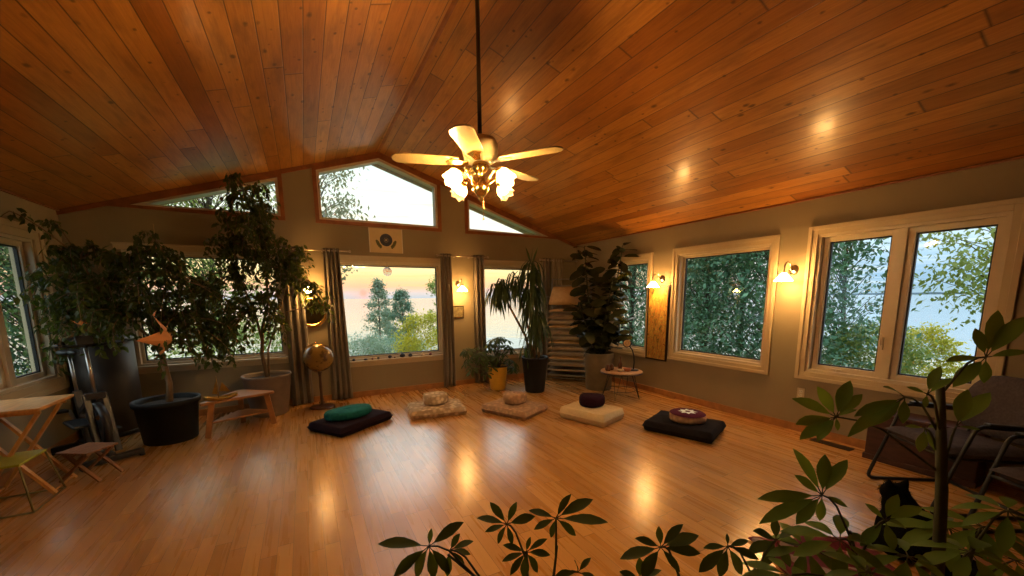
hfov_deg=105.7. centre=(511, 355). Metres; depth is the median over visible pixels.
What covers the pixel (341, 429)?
mat
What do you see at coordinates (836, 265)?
evergreen tree
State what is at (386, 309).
slender tree
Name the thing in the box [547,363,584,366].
tray
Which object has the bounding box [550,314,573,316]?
pad
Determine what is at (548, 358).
tray
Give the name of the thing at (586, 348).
tray
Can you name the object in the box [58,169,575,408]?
wall
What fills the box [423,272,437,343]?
sapling
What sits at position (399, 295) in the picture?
rounded tree
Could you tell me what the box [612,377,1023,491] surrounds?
baseboard
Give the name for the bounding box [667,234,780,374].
window
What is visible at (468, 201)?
window
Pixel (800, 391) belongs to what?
wall outlet
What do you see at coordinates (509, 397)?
cushion
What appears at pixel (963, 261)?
tree
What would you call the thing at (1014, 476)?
armchair
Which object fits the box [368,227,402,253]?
print
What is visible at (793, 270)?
wall sconce
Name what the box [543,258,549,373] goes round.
curtain
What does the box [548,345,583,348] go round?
pad
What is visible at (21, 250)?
window
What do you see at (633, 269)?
evergreen tree
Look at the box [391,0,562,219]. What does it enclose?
ceiling fan
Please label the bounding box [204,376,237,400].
ornament
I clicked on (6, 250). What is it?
tree
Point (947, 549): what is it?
plant
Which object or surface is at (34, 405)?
folding table
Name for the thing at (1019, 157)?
trim
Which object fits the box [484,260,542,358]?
window
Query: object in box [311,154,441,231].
window
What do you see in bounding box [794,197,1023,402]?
window
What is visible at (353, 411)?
cushion
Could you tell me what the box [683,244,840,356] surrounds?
evergreen tree
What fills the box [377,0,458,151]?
trim
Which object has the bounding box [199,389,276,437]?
table
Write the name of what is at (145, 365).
window
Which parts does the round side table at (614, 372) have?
leg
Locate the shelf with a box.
[213,408,267,423]
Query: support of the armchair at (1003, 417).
on the floor
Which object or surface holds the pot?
on the floor
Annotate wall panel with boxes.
[645,285,669,361]
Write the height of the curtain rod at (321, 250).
0.040 m
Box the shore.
[644,292,984,296]
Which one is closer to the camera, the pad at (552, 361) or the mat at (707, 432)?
the mat at (707, 432)
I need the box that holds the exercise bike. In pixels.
[51,335,145,471]
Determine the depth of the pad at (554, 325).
6.82 m
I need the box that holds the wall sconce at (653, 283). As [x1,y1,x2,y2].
[647,273,664,286]
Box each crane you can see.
[73,293,86,325]
[136,308,171,359]
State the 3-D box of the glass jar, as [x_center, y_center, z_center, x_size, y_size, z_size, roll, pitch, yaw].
[1.420,0.190,5.745,0.084,0.085,0.084,-5,10,-28]
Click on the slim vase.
(620, 362)
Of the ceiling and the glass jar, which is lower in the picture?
the glass jar
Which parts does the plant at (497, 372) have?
pot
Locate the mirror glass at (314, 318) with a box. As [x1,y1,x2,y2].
[304,301,323,323]
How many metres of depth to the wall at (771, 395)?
4.32 m
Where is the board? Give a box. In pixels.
[549,286,586,304]
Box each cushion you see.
[324,403,371,420]
[423,391,447,405]
[503,391,525,404]
[579,393,604,407]
[669,408,706,424]
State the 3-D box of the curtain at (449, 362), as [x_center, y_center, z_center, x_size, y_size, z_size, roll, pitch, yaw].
[-1.055,-0.554,6.404,0.206,2.185,0.066,-5,10,-28]
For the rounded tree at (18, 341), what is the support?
on the lawn
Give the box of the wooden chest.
[862,411,990,488]
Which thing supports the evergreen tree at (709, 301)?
on the lawn
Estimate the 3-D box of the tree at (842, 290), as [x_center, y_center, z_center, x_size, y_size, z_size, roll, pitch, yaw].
[8.364,-1.565,9.701,2.638,5.897,2.370,6,10,36]
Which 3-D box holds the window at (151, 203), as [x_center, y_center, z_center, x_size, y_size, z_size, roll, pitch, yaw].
[-3.879,-2.066,4.849,1.774,0.621,0.162,-5,10,-28]
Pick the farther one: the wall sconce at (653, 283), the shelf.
the wall sconce at (653, 283)
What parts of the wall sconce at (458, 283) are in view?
lamp shade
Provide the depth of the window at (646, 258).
6.25 m
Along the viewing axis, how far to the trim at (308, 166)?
5.02 m
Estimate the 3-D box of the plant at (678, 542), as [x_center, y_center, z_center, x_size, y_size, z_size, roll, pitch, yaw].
[0.571,0.887,1.121,0.530,0.905,0.320,-5,10,-28]
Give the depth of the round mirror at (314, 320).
5.55 m
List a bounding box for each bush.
[146,311,281,358]
[347,329,412,355]
[357,329,433,353]
[389,308,437,352]
[821,317,946,375]
[901,320,971,377]
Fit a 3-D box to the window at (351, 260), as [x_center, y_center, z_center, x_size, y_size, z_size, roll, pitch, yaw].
[-1.907,-0.689,6.091,1.800,1.660,0.230,-5,10,-28]
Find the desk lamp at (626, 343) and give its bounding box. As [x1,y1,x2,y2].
[623,339,638,370]
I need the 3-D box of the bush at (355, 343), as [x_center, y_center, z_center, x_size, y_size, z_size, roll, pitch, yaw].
[-6.979,-0.394,16.852,4.677,1.640,4.704,2,9,18]
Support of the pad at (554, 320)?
on the rack
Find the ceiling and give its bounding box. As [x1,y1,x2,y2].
[0,0,1023,244]
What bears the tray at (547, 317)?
on the rack
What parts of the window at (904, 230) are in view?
crank handle, sash, sash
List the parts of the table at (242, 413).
leg, leg, leg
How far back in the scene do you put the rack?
6.91 m
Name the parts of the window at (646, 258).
sash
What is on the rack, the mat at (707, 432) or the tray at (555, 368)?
the tray at (555, 368)
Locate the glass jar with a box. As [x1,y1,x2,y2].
[605,365,610,370]
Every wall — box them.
[0,191,79,474]
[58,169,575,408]
[574,158,1023,473]
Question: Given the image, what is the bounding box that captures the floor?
[0,375,1023,575]
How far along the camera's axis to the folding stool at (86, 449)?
3.25 m
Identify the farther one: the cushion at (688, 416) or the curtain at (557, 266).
the curtain at (557, 266)
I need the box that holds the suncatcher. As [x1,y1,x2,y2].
[383,266,391,275]
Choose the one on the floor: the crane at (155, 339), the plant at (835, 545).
the plant at (835, 545)
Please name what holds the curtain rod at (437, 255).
attached to the wall at (105, 225)
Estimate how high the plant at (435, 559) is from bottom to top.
0.927 m
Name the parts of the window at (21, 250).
sash, sash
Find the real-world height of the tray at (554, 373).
0.028 m
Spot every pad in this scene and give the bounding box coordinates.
[548,319,583,321]
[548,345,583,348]
[549,309,578,311]
[549,324,577,327]
[549,340,578,343]
[549,350,584,354]
[549,355,584,359]
[549,360,584,364]
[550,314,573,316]
[551,329,570,332]
[551,334,578,338]
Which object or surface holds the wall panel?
attached to the wall at (771, 395)
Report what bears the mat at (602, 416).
on the floor
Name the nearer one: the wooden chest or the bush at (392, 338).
the wooden chest
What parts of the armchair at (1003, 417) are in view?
frame, armrest, seat, frame, seat rail, backrest, armrest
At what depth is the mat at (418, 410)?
4.96 m
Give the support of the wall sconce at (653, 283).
attached to the wall at (771, 395)
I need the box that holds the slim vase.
[618,356,621,368]
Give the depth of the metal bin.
4.26 m
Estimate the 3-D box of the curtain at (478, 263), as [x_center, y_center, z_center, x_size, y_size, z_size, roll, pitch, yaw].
[-0.556,-0.597,6.666,0.226,2.185,0.068,-5,10,-28]
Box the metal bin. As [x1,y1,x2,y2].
[67,335,141,437]
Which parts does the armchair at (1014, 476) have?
seat, armrest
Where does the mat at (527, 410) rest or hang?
on the floor
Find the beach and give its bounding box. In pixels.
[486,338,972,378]
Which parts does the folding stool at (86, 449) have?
leg, leg, seat, leg, leg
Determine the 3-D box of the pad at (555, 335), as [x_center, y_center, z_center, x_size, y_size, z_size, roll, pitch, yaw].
[0.997,-0.329,6.955,0.685,0.064,0.700,-5,10,-28]
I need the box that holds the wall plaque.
[453,306,463,317]
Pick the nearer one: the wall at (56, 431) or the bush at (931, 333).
the wall at (56, 431)
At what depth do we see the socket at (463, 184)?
2.75 m
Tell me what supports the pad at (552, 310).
on the rack
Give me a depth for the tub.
4.05 m
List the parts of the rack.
post, post, rail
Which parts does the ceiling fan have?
blade, lamp shade, lamp shade, blade, blade, lamp arm, rod, lamp arm, bulb, lamp shade, lamp shade, blade, blade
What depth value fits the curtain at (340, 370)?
5.63 m
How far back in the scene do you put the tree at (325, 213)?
9.29 m
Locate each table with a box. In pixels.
[0,394,77,494]
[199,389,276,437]
[600,367,642,398]
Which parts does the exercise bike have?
seat post, handlebar post, frame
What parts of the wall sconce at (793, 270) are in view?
lamp shade, arm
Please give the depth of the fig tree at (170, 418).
3.87 m
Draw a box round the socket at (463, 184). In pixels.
[461,179,467,186]
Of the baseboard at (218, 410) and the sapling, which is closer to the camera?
the baseboard at (218, 410)
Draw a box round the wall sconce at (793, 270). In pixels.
[774,261,798,280]
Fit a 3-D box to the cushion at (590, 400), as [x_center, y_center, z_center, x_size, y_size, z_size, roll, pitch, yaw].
[0.999,0.560,4.875,0.316,0.146,0.341,7,11,42]
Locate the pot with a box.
[521,355,547,392]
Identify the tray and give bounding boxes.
[547,317,588,318]
[547,322,572,323]
[547,337,578,339]
[547,343,579,345]
[547,347,588,350]
[547,353,583,355]
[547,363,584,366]
[547,365,584,371]
[547,370,584,376]
[548,358,584,361]
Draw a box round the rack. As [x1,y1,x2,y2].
[546,277,591,379]
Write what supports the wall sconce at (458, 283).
attached to the wall at (105, 225)
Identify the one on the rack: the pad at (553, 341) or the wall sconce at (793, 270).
the pad at (553, 341)
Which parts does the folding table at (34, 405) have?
leg, leg, leg, leg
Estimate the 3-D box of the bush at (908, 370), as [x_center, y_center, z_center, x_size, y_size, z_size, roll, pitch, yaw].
[8.402,0.193,9.147,2.604,2.333,2.602,-7,11,-39]
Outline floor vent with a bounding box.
[810,438,854,450]
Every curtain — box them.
[279,246,313,404]
[323,248,352,399]
[440,253,455,386]
[473,255,486,382]
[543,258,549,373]
[552,258,562,365]
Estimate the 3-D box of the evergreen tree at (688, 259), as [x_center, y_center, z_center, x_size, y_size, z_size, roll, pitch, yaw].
[6.206,-4.201,15.365,5.682,9.081,5.328,-6,10,-31]
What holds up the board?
on the rack
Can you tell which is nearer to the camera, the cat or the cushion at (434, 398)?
the cat
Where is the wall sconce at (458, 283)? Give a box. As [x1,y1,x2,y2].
[455,279,466,290]
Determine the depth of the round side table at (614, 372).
5.64 m
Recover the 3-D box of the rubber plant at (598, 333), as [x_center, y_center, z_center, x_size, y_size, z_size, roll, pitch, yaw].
[1.397,-0.605,6.239,1.140,2.334,0.943,-5,10,-28]
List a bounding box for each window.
[0,217,69,399]
[106,172,284,220]
[110,242,288,373]
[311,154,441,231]
[339,254,442,367]
[464,195,556,238]
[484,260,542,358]
[608,252,653,356]
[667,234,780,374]
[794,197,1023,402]
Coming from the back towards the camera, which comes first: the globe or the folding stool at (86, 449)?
the globe
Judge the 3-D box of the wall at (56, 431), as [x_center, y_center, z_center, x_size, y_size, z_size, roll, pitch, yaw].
[-2.970,0.200,0.528,0.160,2.498,8.860,-5,10,-28]
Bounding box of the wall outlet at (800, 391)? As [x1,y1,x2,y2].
[797,388,804,397]
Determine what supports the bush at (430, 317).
on the lawn
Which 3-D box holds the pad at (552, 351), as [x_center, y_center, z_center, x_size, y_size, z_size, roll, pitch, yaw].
[0.999,-0.053,6.996,0.685,0.064,0.700,-5,10,-28]
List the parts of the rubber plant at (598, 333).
stem, stem, planter, stem, stem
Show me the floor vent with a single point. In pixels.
(839, 446)
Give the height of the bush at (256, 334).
2.224 m
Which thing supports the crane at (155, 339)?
hanging from the fig tree at (170, 418)
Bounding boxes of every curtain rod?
[270,247,350,252]
[436,254,488,258]
[539,259,576,261]
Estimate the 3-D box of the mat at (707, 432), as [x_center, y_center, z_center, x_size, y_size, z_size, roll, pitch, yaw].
[1.929,0.789,4.355,0.743,0.122,0.564,7,11,40]
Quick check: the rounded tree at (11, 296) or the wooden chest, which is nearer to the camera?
the wooden chest
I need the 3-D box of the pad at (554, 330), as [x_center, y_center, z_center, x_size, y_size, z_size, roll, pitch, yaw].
[0.996,-0.421,6.941,0.685,0.063,0.700,-5,10,-28]
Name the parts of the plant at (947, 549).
stem, stem, stem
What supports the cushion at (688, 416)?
on the mat at (707, 432)
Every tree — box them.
[0,202,231,372]
[0,208,246,445]
[0,245,31,373]
[0,246,151,375]
[141,185,277,354]
[185,172,335,417]
[212,167,374,283]
[361,277,394,352]
[381,308,395,340]
[386,285,423,350]
[620,264,692,348]
[621,259,737,350]
[623,251,767,358]
[645,238,931,369]
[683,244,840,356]
[822,238,916,365]
[884,226,995,329]
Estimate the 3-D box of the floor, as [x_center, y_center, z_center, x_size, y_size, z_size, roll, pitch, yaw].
[0.229,1.258,2.399,7.380,0.200,9.180,-5,10,-28]
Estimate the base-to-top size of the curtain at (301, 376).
2.185 m
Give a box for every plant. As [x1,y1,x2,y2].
[378,494,607,575]
[460,337,519,389]
[563,242,639,390]
[619,521,799,575]
[742,310,1023,575]
[748,536,895,575]
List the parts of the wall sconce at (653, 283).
lamp shade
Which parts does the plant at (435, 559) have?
stem, stem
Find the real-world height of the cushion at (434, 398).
0.146 m
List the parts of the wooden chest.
lid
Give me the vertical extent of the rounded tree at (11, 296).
7.320 m
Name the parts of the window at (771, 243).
sash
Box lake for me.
[3,294,983,373]
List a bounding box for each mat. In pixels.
[307,409,392,437]
[407,399,466,419]
[480,398,548,420]
[559,401,624,427]
[642,410,725,443]
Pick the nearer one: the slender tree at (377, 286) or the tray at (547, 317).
the tray at (547, 317)
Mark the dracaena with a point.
(534, 366)
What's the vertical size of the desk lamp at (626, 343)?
0.467 m
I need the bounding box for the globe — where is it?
[302,342,334,409]
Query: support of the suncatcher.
hanging from the window at (351, 260)
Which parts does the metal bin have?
lid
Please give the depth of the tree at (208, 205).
10.93 m
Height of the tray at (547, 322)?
0.028 m
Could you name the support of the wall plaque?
attached to the wall at (105, 225)
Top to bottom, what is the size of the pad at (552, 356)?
0.063 m
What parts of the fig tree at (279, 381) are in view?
planter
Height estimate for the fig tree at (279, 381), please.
2.873 m
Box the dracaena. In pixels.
[484,248,553,392]
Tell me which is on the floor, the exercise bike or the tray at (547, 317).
the exercise bike
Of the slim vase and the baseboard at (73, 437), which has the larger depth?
the slim vase
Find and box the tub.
[129,392,200,445]
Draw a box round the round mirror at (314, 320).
[304,297,326,327]
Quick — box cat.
[871,479,977,575]
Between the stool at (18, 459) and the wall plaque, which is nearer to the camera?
the stool at (18, 459)
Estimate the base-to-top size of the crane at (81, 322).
0.317 m
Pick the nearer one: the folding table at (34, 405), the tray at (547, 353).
the folding table at (34, 405)
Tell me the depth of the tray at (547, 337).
6.83 m
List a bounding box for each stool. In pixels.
[0,448,65,518]
[55,442,124,482]
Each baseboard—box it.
[0,429,81,486]
[199,370,571,415]
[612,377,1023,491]
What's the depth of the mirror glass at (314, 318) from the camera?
5.54 m
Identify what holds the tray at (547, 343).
on the rack
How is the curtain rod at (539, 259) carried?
attached to the wall at (105, 225)
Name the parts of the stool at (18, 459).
seat, leg, rail, leg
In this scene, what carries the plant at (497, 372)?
on the floor
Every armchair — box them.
[867,376,1023,520]
[962,432,1023,533]
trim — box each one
[0,156,1023,245]
[56,152,576,247]
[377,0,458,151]

